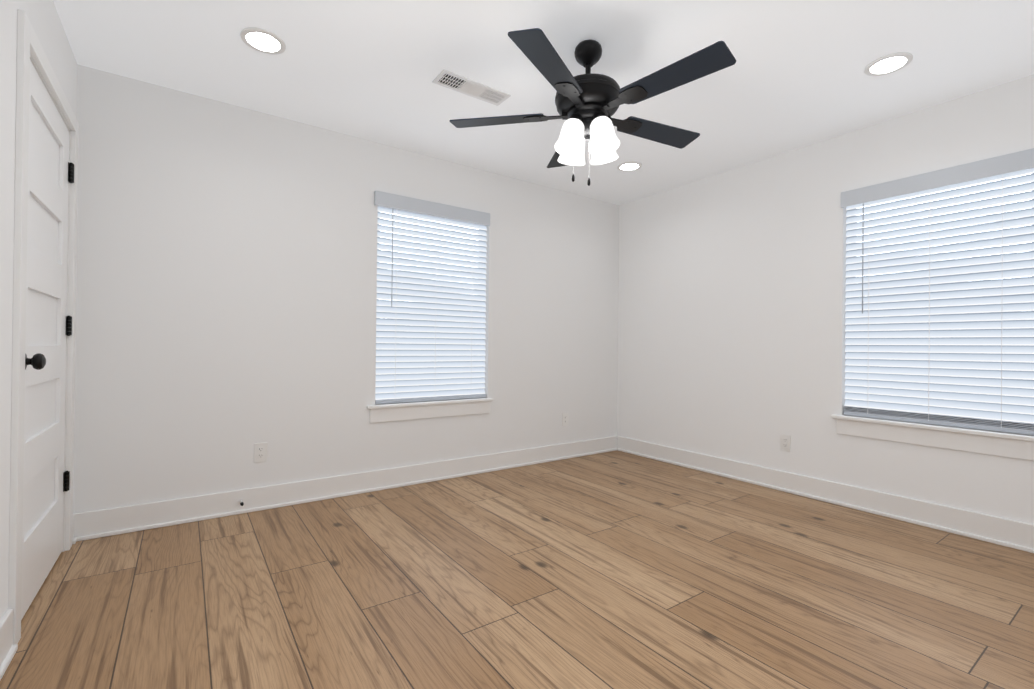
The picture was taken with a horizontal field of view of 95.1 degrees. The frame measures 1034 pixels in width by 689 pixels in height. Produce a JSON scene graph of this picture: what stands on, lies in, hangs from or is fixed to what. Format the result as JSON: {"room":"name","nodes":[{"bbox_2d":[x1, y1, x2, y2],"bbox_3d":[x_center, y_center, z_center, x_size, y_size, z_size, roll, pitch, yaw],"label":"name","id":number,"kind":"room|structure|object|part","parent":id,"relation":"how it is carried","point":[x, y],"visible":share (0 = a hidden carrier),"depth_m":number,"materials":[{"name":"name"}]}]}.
{"room":"empty bedroom","nodes":[
{"label":"empty bedroom","id":0,"kind":"room"},
{"bbox_2d":[0,0,76,619],"bbox_3d":[-1.242,-0.213,0.859,0.120,2.440,3.729,1,0,-35],"label":"wall","id":1,"kind":"structure","parent":0,"point":[45,21],"depth_m":1.52,"materials":[{"name":"paint"}]},
{"bbox_2d":[0,609,17,680],"bbox_3d":[-0.898,0.939,0.474,0.027,0.140,2.639,1,0,-35],"label":"baseboard","id":2,"kind":"structure","parent":1,"relation":"attached to","point":[8,650],"depth_m":1.49,"materials":[{"name":"paint"}]},
{"bbox_2d":[8,9,78,644],"bbox_3d":[-1.986,-0.054,1.929,0.138,2.117,0.979,1,0,-35],"label":"door frame","id":3,"kind":"structure","parent":1,"relation":"attached to","point":[29,47],"depth_m":1.60,"materials":[{"name":"paint"}]},
{"bbox_2d":[21,60,73,619],"bbox_3d":[-1.960,-0.021,1.959,0.054,2.027,0.843,1,0,-35],"label":"door","id":4,"kind":"structure","parent":1,"relation":"in","point":[45,386],"depth_m":1.97,"materials":[{"name":"paint"}]},
{"bbox_2d":[25,353,45,369],"bbox_3d":[-1.725,0.061,1.664,0.091,0.066,0.092,1,0,-35],"label":"door knob","id":5,"kind":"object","parent":4,"relation":"attached to","point":[37,361],"depth_m":1.67,"materials":[{"name":"black metal"}]},
{"bbox_3d":[-2.188,-0.086,2.288,0.050,1.594,0.042,1,0,-35],"label":"door hinges","id":6,"kind":"part","parent":4,"relation":"part of","materials":[{"name":"black metal"}]},
{"bbox_2d":[73,64,618,513],"bbox_3d":[-0.662,-0.194,3.620,4.247,2.440,0.120,1,0,-35],"label":"wall","id":7,"kind":"structure","parent":0,"point":[226,284],"depth_m":2.94,"materials":[{"name":"paint"}]},
{"bbox_2d":[254,442,266,462],"bbox_3d":[-1.574,0.663,2.903,0.072,0.118,0.008,1,0,-35],"label":"electrical outlet","id":8,"kind":"object","parent":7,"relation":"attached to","point":[260,452],"visible":1,"depth_m":2.90,"materials":[{"name":"white plastic"}]},
{"bbox_2d":[72,436,619,543],"bbox_3d":[-0.628,0.956,3.549,4.007,0.140,0.039,1,0,-35],"label":"baseboard","id":9,"kind":"structure","parent":7,"relation":"attached to","point":[88,525],"depth_m":3.03,"materials":[{"name":"paint"}]},
{"bbox_2d":[370,401,489,422],"bbox_3d":[-0.621,0.501,3.567,0.980,0.100,0.017,1,0,-35],"label":"trim","id":10,"kind":"structure","parent":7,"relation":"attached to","point":[414,412],"depth_m":3.52,"materials":[{"name":"paint"}]},
{"bbox_2d":[367,398,492,408],"bbox_3d":[-0.640,0.440,3.589,1.018,0.022,0.114,1,0,-35],"label":"sill","id":11,"kind":"structure","parent":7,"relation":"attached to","point":[406,404],"depth_m":3.51,"materials":[{"name":"paint"}]},
{"bbox_2d":[375,206,486,399],"bbox_3d":[-0.646,-0.294,3.636,0.908,1.382,0.079,1,0,-35],"label":"window blind","id":12,"kind":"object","parent":7,"relation":"in","point":[443,313],"depth_m":3.58,"materials":[{"name":"grey plastic"}]},
{"bbox_2d":[391,209,392,306],"bbox_3d":[-0.893,-0.622,3.388,0.009,0.705,0.009,1,0,-35],"label":"blind wand","id":13,"kind":"object","parent":12,"relation":"attached to","point":[392,252],"visible":0.85,"depth_m":3.39,"materials":[{"name":"grey plastic"}]},
{"bbox_2d":[394,209,397,394],"bbox_3d":[-0.871,-0.295,3.412,0.002,1.394,0.002,1,0,-35],"label":"ladder","id":14,"kind":"object","parent":12,"relation":"attached to","point":[397,209],"depth_m":3.41,"materials":[{"name":"white fabric"}]},
{"bbox_2d":[375,394,485,403],"bbox_3d":[-0.637,0.412,3.610,0.908,0.026,0.052,1,0,-35],"label":"rail","id":15,"kind":"object","parent":12,"relation":"attached to","point":[401,400],"visible":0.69,"depth_m":3.56,"materials":[{"name":"white plastic"}]},
{"bbox_2d":[434,254,436,368],"bbox_3d":[-0.615,-0.291,3.592,0.002,1.394,0.002,1,0,-35],"label":"ladder","id":16,"kind":"object","parent":12,"relation":"attached to","point":[435,343],"depth_m":3.59,"materials":[{"name":"white fabric"}]},
{"bbox_2d":[470,244,472,369],"bbox_3d":[-0.359,-0.288,3.772,0.002,1.394,0.002,1,0,-35],"label":"ladder","id":17,"kind":"object","parent":12,"relation":"attached to","point":[471,244],"depth_m":3.77,"materials":[{"name":"white fabric"}]},
{"bbox_2d":[374,191,489,225],"bbox_3d":[-0.607,-1.016,3.565,0.938,0.100,0.030,1,0,-35],"label":"window valance","id":18,"kind":"object","parent":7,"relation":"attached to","point":[390,200],"visible":1,"depth_m":3.52,"materials":[{"name":"paint"}]},
{"bbox_2d":[379,206,486,225],"bbox_3d":[-0.622,-0.998,3.616,0.908,0.038,0.054,1,0,-35],"label":"blind headrail","id":19,"kind":"object","parent":7,"relation":"in","point":[431,215],"visible":0.04,"depth_m":3.59,"materials":[{"name":"plastic"}]},
{"bbox_2d":[562,413,567,425],"bbox_3d":[0.443,0.684,4.322,0.072,0.118,0.008,1,0,-35],"label":"electrical outlet","id":20,"kind":"object","parent":7,"relation":"attached to","point":[564,419],"visible":1,"depth_m":4.32,"materials":[{"name":"white plastic"}]},
{"bbox_2d":[0,450,1033,688],"bbox_3d":[0.432,1.080,2.040,4.247,0.100,3.969,1,0,-35],"label":"floor","id":21,"kind":"structure","parent":0,"point":[616,569],"depth_m":1.93,"materials":[{"name":"brown wood"}]},
{"bbox_2d":[53,0,1033,204],"bbox_3d":[0.459,-1.460,2.052,4.247,0.100,3.969,1,0,-35],"label":"ceiling","id":22,"kind":"structure","parent":0,"point":[794,77],"depth_m":2.38,"materials":[{"name":"paint"}]},
{"bbox_2d":[240,27,285,54],"bbox_3d":[-1.190,-1.421,2.220,0.192,0.010,0.192,1,0,-35],"label":"recessed light","id":23,"kind":"object","parent":22,"relation":"in","point":[261,40],"visible":1,"depth_m":2.21,"materials":[{"name":"white plastic"}]},
{"bbox_2d":[432,69,510,105],"bbox_3d":[-0.245,-1.410,2.609,0.420,0.009,0.140,1,0,-35],"label":"ceiling vent","id":24,"kind":"object","parent":22,"relation":"in","point":[464,85],"visible":1,"depth_m":2.60,"materials":[{"name":"metal"}]},
{"bbox_2d":[450,28,735,185],"bbox_3d":[0.366,-1.082,2.224,1.278,0.656,1.275,1,0,-35],"label":"ceiling fan","id":25,"kind":"object","parent":22,"relation":"hanging from","point":[587,103],"visible":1,"depth_m":2.12,"materials":[{"name":"black metal"}]},
{"bbox_2d":[617,161,641,170],"bbox_3d":[0.880,-1.392,3.700,0.192,0.010,0.192,1,0,-35],"label":"recessed light","id":26,"kind":"object","parent":22,"relation":"in","point":[630,166],"visible":1,"depth_m":3.69,"materials":[{"name":"white plastic"}]},
{"bbox_2d":[864,52,912,75],"bbox_3d":[1.843,-1.388,2.349,0.192,0.010,0.192,1,0,-35],"label":"recessed light","id":27,"kind":"object","parent":22,"relation":"in","point":[888,64],"visible":1,"depth_m":2.34,"materials":[{"name":"white plastic"}]},
{"bbox_2d":[617,74,1033,524],"bbox_3d":[2.133,-0.166,3.234,0.120,2.440,3.729,1,0,-35],"label":"wall","id":28,"kind":"structure","parent":0,"point":[731,317],"depth_m":3.44,"materials":[{"name":"paint"}]},
{"bbox_2d":[780,434,790,451],"bbox_3d":[1.927,0.706,3.397,0.008,0.118,0.072,1,0,-35],"label":"electrical outlet","id":29,"kind":"object","parent":28,"relation":"attached to","point":[785,442],"visible":1,"depth_m":3.39,"materials":[{"name":"white plastic"}]},
{"bbox_2d":[620,436,1033,552],"bbox_3d":[2.063,0.983,3.182,0.027,0.140,3.660,1,0,-35],"label":"baseboard","id":30,"kind":"structure","parent":28,"relation":"attached to","point":[1014,534],"depth_m":3.01,"materials":[{"name":"paint"}]},
{"bbox_2d":[831,415,1033,440],"bbox_3d":[2.409,0.478,2.760,0.114,0.022,0.990,1,0,-35],"label":"sill","id":31,"kind":"structure","parent":28,"relation":"attached to","point":[951,429],"depth_m":2.69,"materials":[{"name":"paint"}]},
{"bbox_2d":[836,168,1033,460],"bbox_3d":[2.436,-0.172,2.774,0.121,1.523,0.944,1,0,-35],"label":"window","id":32,"kind":"structure","parent":28,"relation":"in","point":[977,307],"depth_m":2.71,"materials":[{"name":"grey plastic"}]},
{"bbox_2d":[862,203,863,312],"bbox_3d":[2.215,-0.551,3.028,0.009,0.705,0.009,1,0,-35],"label":"blind wand","id":33,"kind":"object","parent":32,"relation":"attached to","point":[862,254],"visible":0.9,"depth_m":3.03,"materials":[{"name":"grey plastic"}]},
{"bbox_2d":[867,248,869,412],"bbox_3d":[2.234,-0.252,3.006,0.002,1.389,0.002,1,0,-35],"label":"ladder","id":34,"kind":"object","parent":32,"relation":"attached to","point":[869,248],"depth_m":3.01,"materials":[{"name":"white fabric"}]},
{"bbox_2d":[928,193,932,420],"bbox_3d":[2.407,-0.251,2.760,0.002,1.389,0.002,1,0,-35],"label":"ladder","id":35,"kind":"object","parent":32,"relation":"attached to","point":[929,301],"depth_m":2.76,"materials":[{"name":"white fabric"}]},
{"bbox_3d":[2.420,0.434,2.772,0.052,0.058,0.870,1,0,-35],"label":"right window blind bottom rail","id":36,"kind":"part","parent":32,"relation":"part of","materials":[{"name":"white plastic"}]},
{"bbox_2d":[1001,174,1004,426],"bbox_3d":[2.580,-0.251,2.515,0.002,1.389,0.002,1,0,-35],"label":"ladder","id":37,"kind":"object","parent":32,"relation":"attached to","point":[1002,174],"depth_m":2.51,"materials":[{"name":"white fabric"}]},
{"bbox_2d":[841,148,1033,207],"bbox_3d":[2.394,-0.948,2.747,0.030,0.100,0.896,1,0,-35],"label":"window valance","id":38,"kind":"object","parent":28,"relation":"attached to","point":[1001,165],"visible":1,"depth_m":2.68,"materials":[{"name":"paint"}]}
]}

